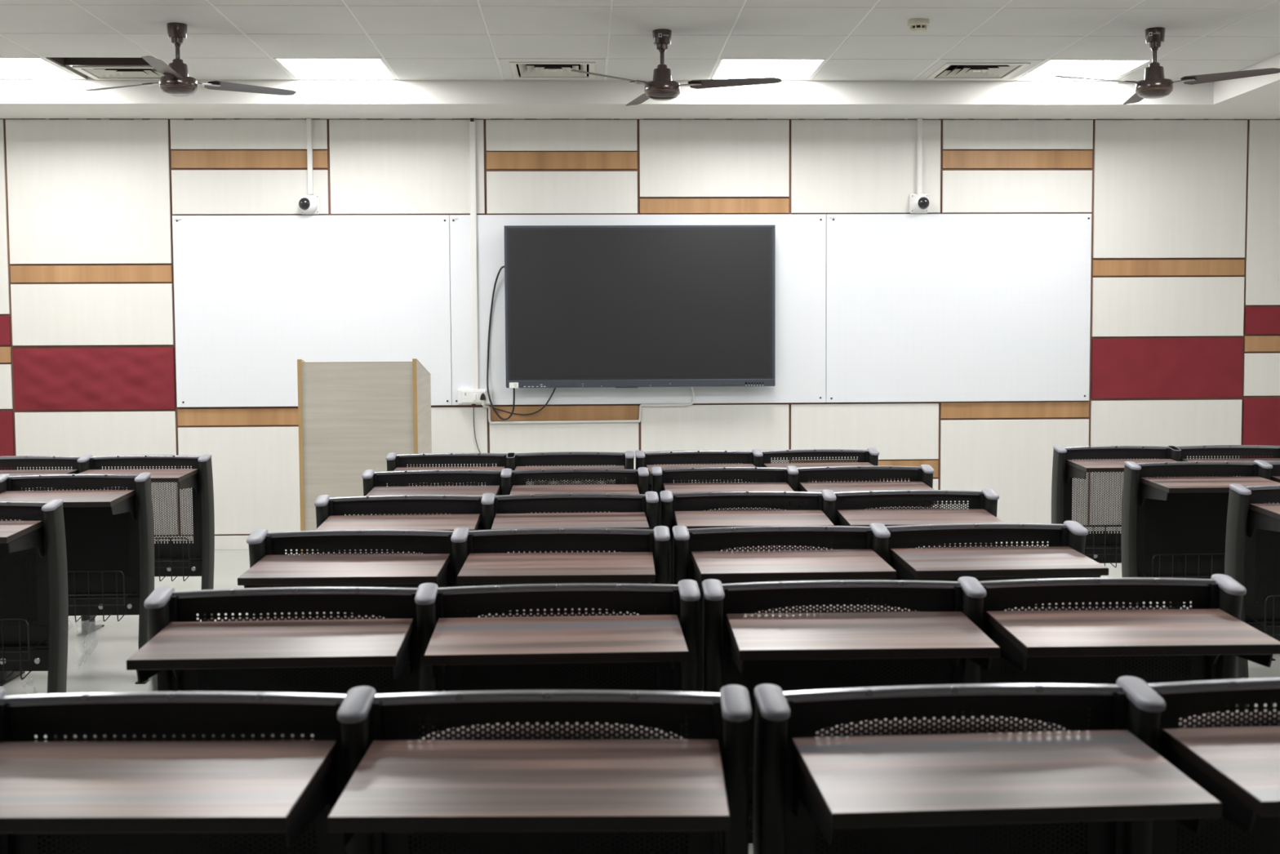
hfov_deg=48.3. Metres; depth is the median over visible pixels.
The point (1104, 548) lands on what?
wire basket
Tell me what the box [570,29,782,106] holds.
ceiling fan
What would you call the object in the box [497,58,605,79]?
ceiling vent
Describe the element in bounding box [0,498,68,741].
desk
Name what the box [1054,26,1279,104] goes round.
ceiling fan
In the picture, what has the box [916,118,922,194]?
cable conduit
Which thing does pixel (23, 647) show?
wire basket
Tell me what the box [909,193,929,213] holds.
dome camera
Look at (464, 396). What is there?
box
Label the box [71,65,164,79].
ceiling vent
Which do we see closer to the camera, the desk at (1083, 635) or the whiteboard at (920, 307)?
the desk at (1083, 635)
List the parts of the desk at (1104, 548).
post, panel, rail, post, rail, panel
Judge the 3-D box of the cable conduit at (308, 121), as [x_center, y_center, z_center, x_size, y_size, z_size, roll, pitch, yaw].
[-2.041,-1.671,8.819,0.030,0.464,0.030,0,3,-2]
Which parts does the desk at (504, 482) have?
post, panel, rail, backrest, post, backrest, panel, rail, post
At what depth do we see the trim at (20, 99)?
8.41 m
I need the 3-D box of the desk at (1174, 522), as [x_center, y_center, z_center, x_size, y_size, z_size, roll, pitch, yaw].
[2.528,0.539,5.706,1.114,0.796,0.425,0,3,-2]
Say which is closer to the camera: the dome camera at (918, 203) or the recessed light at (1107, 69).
the recessed light at (1107, 69)
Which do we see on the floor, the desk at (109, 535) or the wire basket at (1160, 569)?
the desk at (109, 535)
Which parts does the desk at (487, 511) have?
post, panel, rail, backrest, post, backrest, panel, rail, post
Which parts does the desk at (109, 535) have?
post, panel, rail, seat, backrest, post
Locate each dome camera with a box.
[298,194,319,214]
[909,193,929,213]
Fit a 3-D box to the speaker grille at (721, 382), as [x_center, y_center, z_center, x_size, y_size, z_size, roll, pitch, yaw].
[0.585,-0.274,8.892,0.173,0.020,0.002,0,3,-2]
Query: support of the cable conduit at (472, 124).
attached to the wall
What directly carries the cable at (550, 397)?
hanging from the wall display
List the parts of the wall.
laminate panel, fabric panel, laminate panel, fabric panel, laminate panel, laminate panel, fabric panel, laminate panel, laminate panel, laminate panel, laminate panel, laminate panel, laminate panel, laminate panel, laminate panel, laminate panel, laminate panel, laminate panel, laminate panel, laminate panel, laminate panel, laminate panel, laminate panel, laminate panel, laminate panel, fabric panel, laminate panel, laminate panel, fabric panel, laminate panel, laminate panel, fabric panel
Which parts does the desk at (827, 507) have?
post, backrest, panel, rail, seat, post, backrest, seat, rail, panel, post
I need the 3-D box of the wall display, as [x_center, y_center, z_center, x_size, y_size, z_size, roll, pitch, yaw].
[0.002,-0.748,8.897,1.678,1.004,0.114,0,3,-2]
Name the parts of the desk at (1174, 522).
post, seat, rail, panel, post, rail, panel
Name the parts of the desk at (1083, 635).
post, backrest, seat, rail, panel, post, backrest, seat, rail, panel, post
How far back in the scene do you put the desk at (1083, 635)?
2.95 m
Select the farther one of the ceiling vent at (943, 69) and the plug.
the plug
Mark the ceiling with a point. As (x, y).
(859, 40)
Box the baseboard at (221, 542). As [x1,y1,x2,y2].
[154,526,1120,549]
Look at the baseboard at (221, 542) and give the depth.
8.96 m
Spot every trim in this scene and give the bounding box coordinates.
[0,65,1279,119]
[21,118,1279,119]
[1213,53,1279,104]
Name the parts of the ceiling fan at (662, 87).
blade, blade, down rod, blade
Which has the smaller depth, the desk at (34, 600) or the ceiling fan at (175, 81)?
the desk at (34, 600)
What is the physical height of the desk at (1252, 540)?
0.796 m
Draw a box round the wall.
[0,119,1279,536]
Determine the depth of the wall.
8.95 m
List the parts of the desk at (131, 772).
panel, rail, seat, backrest, post, panel, rail, seat, backrest, post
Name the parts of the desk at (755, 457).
post, rail, panel, post, rail, panel, post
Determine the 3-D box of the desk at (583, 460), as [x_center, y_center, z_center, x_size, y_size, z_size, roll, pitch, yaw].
[-0.578,0.517,6.364,1.114,0.796,0.425,0,3,-2]
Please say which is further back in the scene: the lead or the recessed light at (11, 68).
the lead
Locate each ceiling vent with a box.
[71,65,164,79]
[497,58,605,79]
[914,59,1044,80]
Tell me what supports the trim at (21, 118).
attached to the wall
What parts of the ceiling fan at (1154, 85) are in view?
blade, blade, down rod, blade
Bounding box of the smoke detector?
[906,18,929,33]
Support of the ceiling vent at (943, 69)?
in the ceiling
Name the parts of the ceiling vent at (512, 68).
frame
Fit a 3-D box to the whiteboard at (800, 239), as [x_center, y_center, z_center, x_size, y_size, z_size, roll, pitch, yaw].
[-0.005,-0.737,8.967,2.357,1.184,0.033,0,3,-2]
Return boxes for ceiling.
[0,0,1279,81]
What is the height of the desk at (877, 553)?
0.796 m
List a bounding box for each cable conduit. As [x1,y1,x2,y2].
[306,118,313,194]
[469,118,478,389]
[482,386,694,423]
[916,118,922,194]
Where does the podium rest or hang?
on the floor
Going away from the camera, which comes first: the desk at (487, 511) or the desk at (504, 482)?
the desk at (487, 511)
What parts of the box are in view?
plate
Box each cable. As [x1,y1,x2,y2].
[486,265,515,420]
[494,387,555,415]
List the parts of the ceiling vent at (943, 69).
frame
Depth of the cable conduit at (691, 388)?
8.98 m
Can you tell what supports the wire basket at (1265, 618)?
on the desk at (1252, 540)
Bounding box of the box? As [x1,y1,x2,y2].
[457,389,492,404]
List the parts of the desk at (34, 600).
seat, rail, panel, post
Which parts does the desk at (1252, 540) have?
post, panel, rail, seat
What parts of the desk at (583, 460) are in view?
post, panel, rail, post, panel, rail, post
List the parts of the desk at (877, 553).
post, backrest, rail, panel, seat, post, backrest, seat, rail, panel, post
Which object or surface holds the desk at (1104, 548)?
on the floor
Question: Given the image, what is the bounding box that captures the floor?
[0,541,1279,853]
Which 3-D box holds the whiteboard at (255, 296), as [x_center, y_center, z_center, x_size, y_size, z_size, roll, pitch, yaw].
[-2.036,-0.722,8.890,1.703,1.184,0.033,0,3,-2]
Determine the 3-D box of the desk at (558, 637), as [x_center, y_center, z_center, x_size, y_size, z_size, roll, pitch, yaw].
[-0.429,0.728,2.840,1.114,0.796,0.425,0,3,-3]
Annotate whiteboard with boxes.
[172,214,452,407]
[449,213,826,404]
[825,213,1091,402]
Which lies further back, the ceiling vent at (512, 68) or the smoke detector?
the ceiling vent at (512, 68)
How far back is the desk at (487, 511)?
4.66 m
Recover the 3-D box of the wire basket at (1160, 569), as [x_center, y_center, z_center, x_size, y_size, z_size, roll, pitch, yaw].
[2.258,0.600,5.750,0.474,0.197,0.092,0,3,-2]
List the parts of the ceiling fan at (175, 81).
blade, blade, down rod, blade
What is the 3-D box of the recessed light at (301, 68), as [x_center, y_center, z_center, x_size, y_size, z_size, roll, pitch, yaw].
[-1.686,-2.002,7.950,0.574,0.019,0.616,0,3,-2]
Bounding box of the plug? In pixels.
[480,392,485,404]
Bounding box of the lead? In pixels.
[471,404,484,466]
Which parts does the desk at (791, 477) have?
post, backrest, panel, rail, seat, post, rail, panel, seat, post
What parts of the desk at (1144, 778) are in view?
post, backrest, seat, rail, panel, post, rail, panel, seat, backrest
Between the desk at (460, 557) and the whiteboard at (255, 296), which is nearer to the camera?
the desk at (460, 557)
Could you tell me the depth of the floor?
6.02 m
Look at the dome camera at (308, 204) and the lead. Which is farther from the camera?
the lead
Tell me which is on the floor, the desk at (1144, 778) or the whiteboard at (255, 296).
the desk at (1144, 778)
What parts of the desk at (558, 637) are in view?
post, panel, rail, seat, backrest, post, panel, rail, backrest, seat, post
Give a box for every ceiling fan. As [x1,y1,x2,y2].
[83,22,296,96]
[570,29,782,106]
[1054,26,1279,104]
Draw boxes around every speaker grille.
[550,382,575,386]
[720,381,747,384]
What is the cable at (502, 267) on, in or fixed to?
hanging from the wall display
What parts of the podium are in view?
panel, panel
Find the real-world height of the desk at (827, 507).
0.796 m
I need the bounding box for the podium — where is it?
[297,358,431,554]
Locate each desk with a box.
[0,453,214,635]
[0,472,154,685]
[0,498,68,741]
[0,684,751,853]
[126,579,700,740]
[237,525,670,618]
[314,491,658,553]
[361,466,648,514]
[385,450,634,486]
[635,447,879,491]
[651,464,934,525]
[659,488,1004,584]
[671,520,1108,692]
[702,573,1279,844]
[753,675,1279,853]
[1051,444,1279,608]
[1120,459,1279,660]
[1224,484,1279,710]
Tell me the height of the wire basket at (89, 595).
0.197 m
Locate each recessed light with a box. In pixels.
[0,57,81,79]
[273,57,396,79]
[711,58,826,79]
[1015,59,1152,80]
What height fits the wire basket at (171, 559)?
0.197 m
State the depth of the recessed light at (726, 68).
8.02 m
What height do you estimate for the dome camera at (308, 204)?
0.124 m
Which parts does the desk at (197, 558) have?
panel, rail, post, panel, rail, post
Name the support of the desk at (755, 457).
on the floor
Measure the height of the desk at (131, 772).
0.796 m
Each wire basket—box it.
[0,618,46,679]
[67,570,137,622]
[154,537,199,581]
[1083,525,1121,567]
[1138,552,1225,602]
[1246,595,1279,637]
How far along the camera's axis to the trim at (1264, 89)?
8.12 m
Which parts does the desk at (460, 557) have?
post, seat, panel, rail, backrest, post, seat, panel, rail, backrest, post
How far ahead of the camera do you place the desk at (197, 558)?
6.41 m
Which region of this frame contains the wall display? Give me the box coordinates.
[504,225,775,387]

